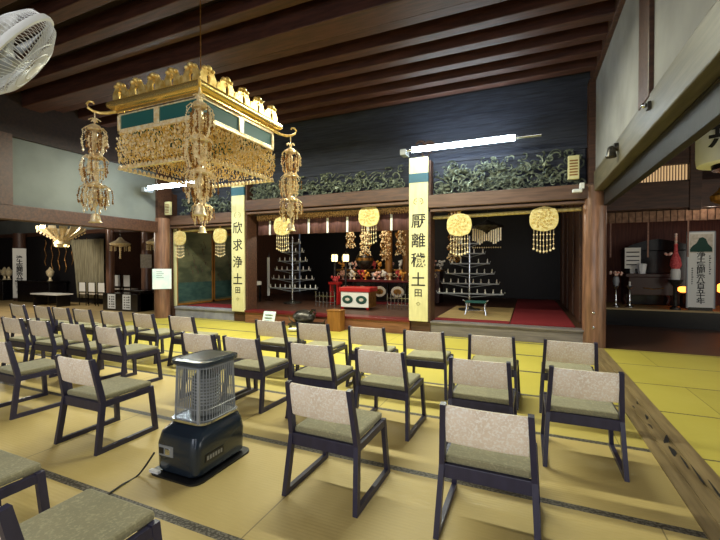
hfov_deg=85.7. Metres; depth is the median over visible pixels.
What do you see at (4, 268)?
vessel
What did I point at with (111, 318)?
chair
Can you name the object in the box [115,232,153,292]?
wall
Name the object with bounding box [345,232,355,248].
hanging ornament
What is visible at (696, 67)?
beam
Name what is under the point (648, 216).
valance curtain
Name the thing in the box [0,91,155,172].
trim
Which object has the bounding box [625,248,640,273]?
plaque
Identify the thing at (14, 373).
chair
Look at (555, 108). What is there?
wall
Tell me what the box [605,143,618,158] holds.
spot lamp
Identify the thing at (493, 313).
mat
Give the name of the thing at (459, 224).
hanging ornament
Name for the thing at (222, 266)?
screen
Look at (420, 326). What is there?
pillar
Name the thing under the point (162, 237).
column
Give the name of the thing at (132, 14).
beam
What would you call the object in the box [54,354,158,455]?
chair
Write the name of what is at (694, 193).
wall
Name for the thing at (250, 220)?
pillar
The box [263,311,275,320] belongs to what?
card stand
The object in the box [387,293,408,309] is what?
railing
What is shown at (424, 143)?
bracket
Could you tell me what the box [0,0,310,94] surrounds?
beam
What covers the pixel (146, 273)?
trim
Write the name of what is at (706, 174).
wall
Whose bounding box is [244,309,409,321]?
trim
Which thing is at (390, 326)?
trim
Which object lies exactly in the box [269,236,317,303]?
candle stand
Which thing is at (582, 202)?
trim
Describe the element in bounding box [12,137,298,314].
wall
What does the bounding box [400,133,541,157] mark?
lamp
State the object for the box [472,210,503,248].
hanging lantern
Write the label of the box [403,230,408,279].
pillar
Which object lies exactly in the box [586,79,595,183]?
trim
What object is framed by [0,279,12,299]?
altar
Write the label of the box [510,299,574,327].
carpet
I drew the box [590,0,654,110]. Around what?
trim
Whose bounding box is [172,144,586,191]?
trim
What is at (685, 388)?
floor
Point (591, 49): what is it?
beam
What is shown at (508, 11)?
beam
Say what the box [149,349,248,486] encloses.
heater
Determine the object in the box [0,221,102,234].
wall
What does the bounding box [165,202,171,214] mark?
wall speaker
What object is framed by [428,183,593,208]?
trim
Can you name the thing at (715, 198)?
lantern ornament
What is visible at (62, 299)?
table
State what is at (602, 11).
beam
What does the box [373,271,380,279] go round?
offering
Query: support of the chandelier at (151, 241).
hanging from the ceiling at (17, 5)
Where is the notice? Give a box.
[140,254,151,267]
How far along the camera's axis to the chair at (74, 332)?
4.62 m
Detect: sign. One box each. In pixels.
[12,248,26,297]
[685,231,715,310]
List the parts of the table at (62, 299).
leg, leg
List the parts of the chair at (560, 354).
frame, seat, backrest, frame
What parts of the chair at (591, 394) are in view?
frame, seat, rail, backrest, frame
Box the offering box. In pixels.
[339,286,377,309]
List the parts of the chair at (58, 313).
frame, backrest, frame, seat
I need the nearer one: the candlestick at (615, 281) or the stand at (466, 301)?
the stand at (466, 301)
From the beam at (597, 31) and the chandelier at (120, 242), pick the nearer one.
the beam at (597, 31)
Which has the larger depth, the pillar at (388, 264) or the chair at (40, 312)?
the pillar at (388, 264)
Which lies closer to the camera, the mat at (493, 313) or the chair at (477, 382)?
the chair at (477, 382)
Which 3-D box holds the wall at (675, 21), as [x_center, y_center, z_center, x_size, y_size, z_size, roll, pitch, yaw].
[1.993,-2.344,1.831,0.120,1.600,11.000,0,1,23]
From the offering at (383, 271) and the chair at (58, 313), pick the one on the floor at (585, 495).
the chair at (58, 313)
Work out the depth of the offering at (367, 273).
11.20 m
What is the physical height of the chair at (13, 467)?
0.695 m
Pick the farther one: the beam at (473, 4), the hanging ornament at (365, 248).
the hanging ornament at (365, 248)
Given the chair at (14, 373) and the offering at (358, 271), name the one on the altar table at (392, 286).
the offering at (358, 271)
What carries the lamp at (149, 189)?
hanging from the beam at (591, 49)
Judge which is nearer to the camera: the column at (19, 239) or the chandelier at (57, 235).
the chandelier at (57, 235)
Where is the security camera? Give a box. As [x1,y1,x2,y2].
[572,182,584,192]
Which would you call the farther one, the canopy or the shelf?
the shelf
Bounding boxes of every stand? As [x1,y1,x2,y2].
[257,281,261,301]
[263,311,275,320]
[328,276,341,304]
[463,300,487,315]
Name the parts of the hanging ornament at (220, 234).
plate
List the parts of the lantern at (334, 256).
lantern frame, lamp shade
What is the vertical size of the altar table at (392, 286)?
0.680 m
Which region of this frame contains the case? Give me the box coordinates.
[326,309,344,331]
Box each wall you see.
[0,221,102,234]
[0,233,105,303]
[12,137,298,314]
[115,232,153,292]
[172,72,589,215]
[300,206,560,299]
[560,205,582,323]
[595,0,715,169]
[607,142,719,211]
[607,170,719,222]
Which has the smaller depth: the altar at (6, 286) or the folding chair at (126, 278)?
the folding chair at (126, 278)
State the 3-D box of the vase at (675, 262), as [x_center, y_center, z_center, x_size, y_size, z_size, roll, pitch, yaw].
[6.943,0.029,8.601,0.368,1.690,0.273,0,1,23]
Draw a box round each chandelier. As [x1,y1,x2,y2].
[36,225,85,246]
[109,235,130,258]
[146,237,153,249]
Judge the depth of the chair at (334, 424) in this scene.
2.27 m
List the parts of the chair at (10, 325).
backrest, rail, seat, frame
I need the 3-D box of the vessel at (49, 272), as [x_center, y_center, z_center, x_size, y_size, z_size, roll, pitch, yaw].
[-11.308,0.147,14.158,0.260,0.500,0.260,0,1,23]
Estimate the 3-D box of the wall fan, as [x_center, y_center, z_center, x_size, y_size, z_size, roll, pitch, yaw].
[-1.418,-0.878,1.580,0.350,0.366,0.379,0,1,-3]
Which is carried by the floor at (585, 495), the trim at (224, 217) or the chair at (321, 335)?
the chair at (321, 335)
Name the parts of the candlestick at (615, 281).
stem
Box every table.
[30,292,72,306]
[337,279,408,304]
[620,273,672,305]
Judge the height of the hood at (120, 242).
0.442 m
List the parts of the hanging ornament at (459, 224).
plate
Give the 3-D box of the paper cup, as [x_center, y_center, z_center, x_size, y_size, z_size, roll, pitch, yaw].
[6.655,-0.033,9.161,0.185,0.240,0.185,-1,1,-44]
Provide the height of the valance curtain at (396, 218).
0.481 m
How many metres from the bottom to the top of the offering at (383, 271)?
0.293 m
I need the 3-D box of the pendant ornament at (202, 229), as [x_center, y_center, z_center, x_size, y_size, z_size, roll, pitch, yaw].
[-2.192,-1.095,5.375,0.303,1.160,0.333,0,1,3]
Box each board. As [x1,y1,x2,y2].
[231,182,244,311]
[409,156,428,321]
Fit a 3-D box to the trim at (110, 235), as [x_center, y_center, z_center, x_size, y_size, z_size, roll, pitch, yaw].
[-8.600,-0.093,13.364,0.260,2.600,0.260,0,1,23]
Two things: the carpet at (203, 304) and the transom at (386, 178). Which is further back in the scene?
the carpet at (203, 304)
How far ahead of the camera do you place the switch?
2.54 m
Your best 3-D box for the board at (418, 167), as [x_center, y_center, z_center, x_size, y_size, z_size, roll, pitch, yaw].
[1.154,-0.599,7.645,0.384,3.220,0.059,0,1,23]
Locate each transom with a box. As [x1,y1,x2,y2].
[179,190,230,214]
[249,165,408,199]
[433,148,585,194]
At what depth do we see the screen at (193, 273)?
11.15 m
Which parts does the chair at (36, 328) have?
backrest, rail, frame, seat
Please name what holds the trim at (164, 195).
attached to the wall at (47, 177)
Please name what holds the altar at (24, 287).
on the floor at (585, 495)
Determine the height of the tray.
0.012 m
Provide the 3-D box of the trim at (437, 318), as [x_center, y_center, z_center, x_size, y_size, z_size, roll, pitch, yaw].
[2.215,1.010,7.739,1.430,0.020,0.300,0,1,23]
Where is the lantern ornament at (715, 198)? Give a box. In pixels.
[710,187,719,204]
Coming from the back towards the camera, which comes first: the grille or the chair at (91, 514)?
the grille
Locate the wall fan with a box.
[0,9,55,94]
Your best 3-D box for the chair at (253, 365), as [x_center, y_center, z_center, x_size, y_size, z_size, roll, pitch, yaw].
[-1.034,0.982,3.920,0.500,0.695,0.534,0,1,25]
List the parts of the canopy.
suspension cord, cornice, frame, teal panel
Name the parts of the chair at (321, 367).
frame, backrest, rail, seat, frame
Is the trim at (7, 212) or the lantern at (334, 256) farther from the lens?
the lantern at (334, 256)
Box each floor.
[0,300,707,539]
[172,292,581,342]
[603,325,719,476]
[606,302,719,312]
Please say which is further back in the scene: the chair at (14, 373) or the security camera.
the security camera
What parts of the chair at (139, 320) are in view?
backrest, rail, frame, seat, frame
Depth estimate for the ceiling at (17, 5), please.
5.34 m
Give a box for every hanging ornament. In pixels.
[173,228,185,257]
[213,226,226,256]
[274,217,289,251]
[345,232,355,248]
[359,207,379,244]
[360,231,370,256]
[379,231,391,260]
[395,230,405,255]
[446,211,461,262]
[447,207,471,255]
[529,202,558,253]
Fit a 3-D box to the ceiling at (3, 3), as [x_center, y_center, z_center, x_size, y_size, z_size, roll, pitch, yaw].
[-2.750,-3.281,3.926,10.200,0.220,0.170,0,1,23]
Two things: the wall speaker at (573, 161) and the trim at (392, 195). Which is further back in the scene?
the trim at (392, 195)
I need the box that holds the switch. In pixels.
[159,447,163,453]
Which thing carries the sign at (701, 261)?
on the floor at (608, 304)
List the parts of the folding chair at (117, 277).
backrest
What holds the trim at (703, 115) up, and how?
attached to the beam at (696, 67)
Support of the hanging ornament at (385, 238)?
hanging from the ceiling
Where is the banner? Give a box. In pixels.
[265,257,272,300]
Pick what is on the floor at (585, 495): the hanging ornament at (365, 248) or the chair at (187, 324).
the chair at (187, 324)
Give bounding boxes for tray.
[151,446,248,486]
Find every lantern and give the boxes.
[331,252,337,302]
[342,251,348,285]
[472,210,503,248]
[695,124,719,172]
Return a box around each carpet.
[188,303,231,307]
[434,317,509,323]
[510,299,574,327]
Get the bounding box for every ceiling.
[0,0,16,7]
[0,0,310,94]
[0,0,589,155]
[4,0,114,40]
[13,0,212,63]
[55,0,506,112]
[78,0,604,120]
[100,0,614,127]
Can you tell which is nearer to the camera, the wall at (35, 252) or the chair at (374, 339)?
the chair at (374, 339)
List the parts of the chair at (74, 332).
backrest, rail, frame, seat, frame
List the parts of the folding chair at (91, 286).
backrest, frame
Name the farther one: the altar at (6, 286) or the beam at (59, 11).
the altar at (6, 286)
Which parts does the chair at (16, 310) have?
frame, backrest, frame, seat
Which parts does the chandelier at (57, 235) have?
lamp shade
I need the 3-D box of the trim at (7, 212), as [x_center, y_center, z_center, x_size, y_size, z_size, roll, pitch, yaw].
[-7.291,-1.051,5.485,0.230,0.280,10.300,0,1,23]
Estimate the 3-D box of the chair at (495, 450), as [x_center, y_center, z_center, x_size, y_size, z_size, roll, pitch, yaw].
[0.699,1.006,2.081,0.500,0.695,0.534,0,1,24]
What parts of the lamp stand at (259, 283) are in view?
leg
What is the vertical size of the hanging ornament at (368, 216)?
1.058 m
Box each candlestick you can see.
[609,271,622,306]
[625,282,633,307]
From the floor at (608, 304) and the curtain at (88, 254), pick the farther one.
the curtain at (88, 254)
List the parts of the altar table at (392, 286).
panel, panel, panel, panel, panel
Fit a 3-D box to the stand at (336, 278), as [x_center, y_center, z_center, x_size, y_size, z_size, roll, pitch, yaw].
[-0.698,0.563,10.934,0.320,0.811,0.240,0,1,23]
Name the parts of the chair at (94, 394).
backrest, rail, frame, seat, frame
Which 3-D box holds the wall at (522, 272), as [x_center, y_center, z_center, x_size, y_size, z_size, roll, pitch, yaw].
[2.047,-1.056,14.411,9.900,4.500,0.100,0,1,23]
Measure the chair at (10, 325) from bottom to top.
0.695 m
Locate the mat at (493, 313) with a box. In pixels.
[438,306,513,320]
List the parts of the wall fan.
motor, blade, blade, blade, blade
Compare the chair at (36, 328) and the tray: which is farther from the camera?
the chair at (36, 328)
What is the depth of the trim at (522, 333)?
7.07 m
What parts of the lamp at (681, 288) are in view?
lamp shade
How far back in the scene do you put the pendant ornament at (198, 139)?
3.45 m
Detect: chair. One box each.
[0,316,63,365]
[0,341,72,419]
[0,449,49,513]
[0,489,161,539]
[9,304,53,336]
[27,319,92,377]
[33,305,73,332]
[51,307,98,333]
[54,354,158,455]
[59,322,127,379]
[72,308,121,354]
[78,282,94,304]
[88,282,102,305]
[93,325,162,382]
[97,282,105,305]
[100,310,151,353]
[115,274,125,291]
[123,274,137,291]
[131,312,182,363]
[167,315,221,365]
[180,331,250,401]
[222,335,289,413]
[255,319,306,377]
[282,380,389,517]
[285,341,355,418]
[295,322,347,378]
[345,325,398,386]
[354,347,426,441]
[403,329,454,399]
[433,401,540,539]
[446,356,516,445]
[468,333,520,409]
[539,339,598,412]
[540,365,629,481]
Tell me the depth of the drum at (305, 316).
8.14 m
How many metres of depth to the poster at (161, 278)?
10.02 m
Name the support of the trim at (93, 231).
attached to the wall at (6, 227)
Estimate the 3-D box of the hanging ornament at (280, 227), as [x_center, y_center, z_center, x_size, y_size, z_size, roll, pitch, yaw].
[-1.811,-0.943,9.074,0.466,1.058,0.062,0,1,23]
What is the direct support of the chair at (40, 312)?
on the floor at (585, 495)
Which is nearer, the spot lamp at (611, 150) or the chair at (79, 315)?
the spot lamp at (611, 150)
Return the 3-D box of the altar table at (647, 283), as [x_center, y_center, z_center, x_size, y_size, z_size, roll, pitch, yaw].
[6.905,0.484,9.277,1.050,0.797,0.600,0,1,23]
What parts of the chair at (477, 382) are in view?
frame, backrest, rail, seat, frame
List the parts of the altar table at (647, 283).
leg, leg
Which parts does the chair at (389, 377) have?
frame, backrest, rail, seat, frame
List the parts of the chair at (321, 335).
frame, backrest, seat, frame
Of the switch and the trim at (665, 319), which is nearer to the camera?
the switch
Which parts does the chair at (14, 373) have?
backrest, rail, frame, seat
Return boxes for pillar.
[385,231,391,299]
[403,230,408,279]
[411,160,434,331]
[582,185,606,347]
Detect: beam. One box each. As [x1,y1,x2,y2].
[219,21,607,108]
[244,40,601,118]
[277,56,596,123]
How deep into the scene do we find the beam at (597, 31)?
6.07 m
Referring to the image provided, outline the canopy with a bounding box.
[85,0,296,188]
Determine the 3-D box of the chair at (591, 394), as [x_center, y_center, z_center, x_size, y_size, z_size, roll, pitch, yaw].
[1.582,0.997,2.788,0.500,0.695,0.534,0,1,23]
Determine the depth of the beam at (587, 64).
6.98 m
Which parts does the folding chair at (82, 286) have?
backrest, frame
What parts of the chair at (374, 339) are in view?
frame, backrest, seat, frame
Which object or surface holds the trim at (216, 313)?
attached to the floor at (308, 299)
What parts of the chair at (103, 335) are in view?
backrest, rail, frame, seat, frame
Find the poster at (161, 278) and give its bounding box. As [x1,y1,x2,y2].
[152,269,171,288]
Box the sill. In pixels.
[598,348,719,539]
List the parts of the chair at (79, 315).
frame, backrest, rail, seat, frame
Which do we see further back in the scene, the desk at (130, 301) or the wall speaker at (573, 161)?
the desk at (130, 301)
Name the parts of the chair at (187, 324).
frame, rail, backrest, seat, frame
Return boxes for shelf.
[336,269,444,302]
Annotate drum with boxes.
[288,309,325,327]
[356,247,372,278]
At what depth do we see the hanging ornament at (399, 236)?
10.60 m
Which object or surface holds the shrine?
on the floor at (608, 304)
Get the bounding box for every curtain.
[70,239,103,298]
[257,207,408,234]
[606,219,719,304]
[607,208,719,256]
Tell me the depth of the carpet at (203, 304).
10.54 m
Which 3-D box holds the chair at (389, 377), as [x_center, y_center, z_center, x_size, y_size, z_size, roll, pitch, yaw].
[0.260,0.989,3.360,0.500,0.695,0.534,0,1,25]
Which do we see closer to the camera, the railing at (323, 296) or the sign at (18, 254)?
the railing at (323, 296)
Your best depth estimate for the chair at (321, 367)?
3.44 m
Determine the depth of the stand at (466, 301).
8.53 m
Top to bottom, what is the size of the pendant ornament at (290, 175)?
1.160 m
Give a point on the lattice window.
(670, 173)
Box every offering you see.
[357,270,364,279]
[362,270,369,279]
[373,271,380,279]
[381,270,387,279]
[436,260,444,268]
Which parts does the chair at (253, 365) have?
frame, backrest, rail, seat, frame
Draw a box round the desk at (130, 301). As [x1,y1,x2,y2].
[103,289,153,311]
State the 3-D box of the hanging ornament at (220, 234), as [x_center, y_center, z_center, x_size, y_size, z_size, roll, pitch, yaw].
[-3.540,-0.792,9.825,0.419,0.952,0.056,0,1,23]
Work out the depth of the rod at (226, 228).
10.17 m
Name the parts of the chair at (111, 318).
backrest, frame, seat, frame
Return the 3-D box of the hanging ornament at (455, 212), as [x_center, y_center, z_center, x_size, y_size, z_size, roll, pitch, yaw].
[2.445,-1.121,10.040,0.388,1.877,0.382,0,1,-15]
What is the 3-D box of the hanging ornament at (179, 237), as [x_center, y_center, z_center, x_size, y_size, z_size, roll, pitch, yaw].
[-4.822,-0.778,10.380,0.419,0.952,0.056,0,1,23]
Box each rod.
[182,226,231,231]
[433,207,580,219]
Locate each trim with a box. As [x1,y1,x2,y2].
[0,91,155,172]
[0,131,171,221]
[0,192,172,237]
[0,204,157,232]
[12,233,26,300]
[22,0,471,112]
[106,229,114,292]
[141,232,152,288]
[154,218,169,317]
[169,212,230,225]
[170,200,584,228]
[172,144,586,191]
[174,306,233,320]
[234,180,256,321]
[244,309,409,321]
[245,187,408,211]
[245,312,410,333]
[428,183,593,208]
[430,320,583,342]
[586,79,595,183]
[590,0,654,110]
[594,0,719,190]
[604,77,719,205]
[606,309,719,329]
[633,402,719,496]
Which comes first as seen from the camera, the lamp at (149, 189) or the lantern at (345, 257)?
the lamp at (149, 189)
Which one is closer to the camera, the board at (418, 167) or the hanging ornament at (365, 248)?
the board at (418, 167)
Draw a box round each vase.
[612,276,618,284]
[664,233,682,309]
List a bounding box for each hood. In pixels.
[109,237,130,251]
[472,219,503,241]
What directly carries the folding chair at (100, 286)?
on the floor at (585, 495)
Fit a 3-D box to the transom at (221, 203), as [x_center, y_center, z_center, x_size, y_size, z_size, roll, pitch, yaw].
[-3.967,-1.742,10.043,1.924,0.589,0.236,0,1,23]
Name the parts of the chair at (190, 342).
frame, backrest, frame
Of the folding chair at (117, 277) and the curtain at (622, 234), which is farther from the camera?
the folding chair at (117, 277)
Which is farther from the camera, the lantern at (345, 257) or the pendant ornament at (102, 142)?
the lantern at (345, 257)
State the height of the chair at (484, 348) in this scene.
0.695 m
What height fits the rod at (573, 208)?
0.100 m
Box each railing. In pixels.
[315,291,334,306]
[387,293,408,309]
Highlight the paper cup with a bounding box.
[637,263,646,273]
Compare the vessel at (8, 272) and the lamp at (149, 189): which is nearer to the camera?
the lamp at (149, 189)
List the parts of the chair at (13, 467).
seat, frame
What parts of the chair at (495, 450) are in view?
frame, backrest, rail, seat, frame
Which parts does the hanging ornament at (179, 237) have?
plate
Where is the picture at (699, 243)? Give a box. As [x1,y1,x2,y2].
[690,234,712,252]
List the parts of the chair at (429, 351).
frame, backrest, rail, seat, frame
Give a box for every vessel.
[0,267,5,279]
[4,267,12,279]
[46,267,54,280]
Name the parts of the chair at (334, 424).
frame, backrest, rail, seat, frame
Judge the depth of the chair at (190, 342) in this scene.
3.93 m
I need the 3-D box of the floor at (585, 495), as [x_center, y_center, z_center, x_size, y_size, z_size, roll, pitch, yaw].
[-7.823,1.319,8.579,22.840,0.100,15.500,0,1,23]
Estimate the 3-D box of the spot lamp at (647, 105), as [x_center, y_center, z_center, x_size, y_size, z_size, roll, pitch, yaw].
[2.573,-1.478,3.499,0.066,0.065,0.080,0,1,23]
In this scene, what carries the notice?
attached to the trim at (146, 273)
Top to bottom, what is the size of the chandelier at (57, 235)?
2.750 m
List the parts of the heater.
control panel, plate, name plate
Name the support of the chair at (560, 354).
on the floor at (585, 495)
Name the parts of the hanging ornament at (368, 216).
plate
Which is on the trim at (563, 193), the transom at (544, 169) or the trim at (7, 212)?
the transom at (544, 169)
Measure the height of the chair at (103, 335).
0.695 m
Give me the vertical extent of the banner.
1.505 m
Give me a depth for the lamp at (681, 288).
8.85 m
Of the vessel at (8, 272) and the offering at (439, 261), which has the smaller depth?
the offering at (439, 261)
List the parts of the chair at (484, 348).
frame, backrest, seat, frame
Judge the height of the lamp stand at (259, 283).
0.620 m
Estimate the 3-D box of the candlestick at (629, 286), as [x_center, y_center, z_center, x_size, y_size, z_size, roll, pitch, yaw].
[6.261,0.569,9.012,0.180,0.600,0.176,0,1,23]
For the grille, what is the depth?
6.54 m
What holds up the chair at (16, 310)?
on the floor at (585, 495)
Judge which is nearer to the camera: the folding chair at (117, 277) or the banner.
the banner
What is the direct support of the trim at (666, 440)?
on the sill
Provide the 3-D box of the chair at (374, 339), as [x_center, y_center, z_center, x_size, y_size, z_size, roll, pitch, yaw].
[0.160,0.974,4.536,0.500,0.695,0.534,0,1,22]
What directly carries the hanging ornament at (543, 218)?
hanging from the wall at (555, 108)
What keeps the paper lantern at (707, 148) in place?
hanging from the ceiling at (17, 5)
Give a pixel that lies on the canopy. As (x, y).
(162, 126)
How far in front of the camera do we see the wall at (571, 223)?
8.69 m
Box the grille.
[570,159,577,175]
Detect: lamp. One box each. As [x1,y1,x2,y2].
[141,152,194,192]
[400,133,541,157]
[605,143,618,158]
[641,101,650,110]
[678,286,685,307]
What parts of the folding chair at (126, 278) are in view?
backrest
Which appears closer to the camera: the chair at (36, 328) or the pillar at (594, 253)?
the chair at (36, 328)
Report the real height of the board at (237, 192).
3.130 m
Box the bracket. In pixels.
[415,140,434,156]
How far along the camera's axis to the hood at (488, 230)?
8.86 m
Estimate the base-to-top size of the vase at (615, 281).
0.210 m
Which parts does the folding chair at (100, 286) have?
backrest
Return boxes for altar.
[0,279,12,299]
[15,280,68,303]
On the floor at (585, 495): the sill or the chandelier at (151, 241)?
the sill
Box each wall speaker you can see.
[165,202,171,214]
[567,155,578,179]
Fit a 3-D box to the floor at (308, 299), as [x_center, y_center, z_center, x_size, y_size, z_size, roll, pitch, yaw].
[0.718,1.152,11.457,9.830,0.360,6.430,0,1,23]
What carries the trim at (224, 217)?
attached to the wall at (555, 108)
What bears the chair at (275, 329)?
on the floor at (585, 495)
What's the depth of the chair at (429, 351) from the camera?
4.07 m
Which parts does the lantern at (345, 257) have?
lamp shade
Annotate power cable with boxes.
[107,452,154,494]
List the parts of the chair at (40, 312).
frame, backrest, frame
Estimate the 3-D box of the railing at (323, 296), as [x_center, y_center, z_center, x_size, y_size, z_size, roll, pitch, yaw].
[-0.929,0.776,10.328,0.604,0.402,0.038,0,1,23]
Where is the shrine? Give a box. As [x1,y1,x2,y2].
[620,239,685,305]
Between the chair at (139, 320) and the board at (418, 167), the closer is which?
the chair at (139, 320)
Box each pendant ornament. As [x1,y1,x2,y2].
[77,112,113,222]
[182,87,218,215]
[191,163,214,232]
[279,137,303,230]
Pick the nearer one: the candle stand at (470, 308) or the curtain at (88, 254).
the candle stand at (470, 308)
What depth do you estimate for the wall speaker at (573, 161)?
6.55 m
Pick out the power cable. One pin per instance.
(152, 455)
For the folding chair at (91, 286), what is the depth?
13.09 m
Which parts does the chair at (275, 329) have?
frame, backrest, rail, seat, frame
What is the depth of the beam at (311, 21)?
5.34 m
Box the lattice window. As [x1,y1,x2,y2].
[639,164,687,183]
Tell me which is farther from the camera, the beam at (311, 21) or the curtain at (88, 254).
the curtain at (88, 254)
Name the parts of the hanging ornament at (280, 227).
plate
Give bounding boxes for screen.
[173,228,212,305]
[213,232,231,300]
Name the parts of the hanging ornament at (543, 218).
plate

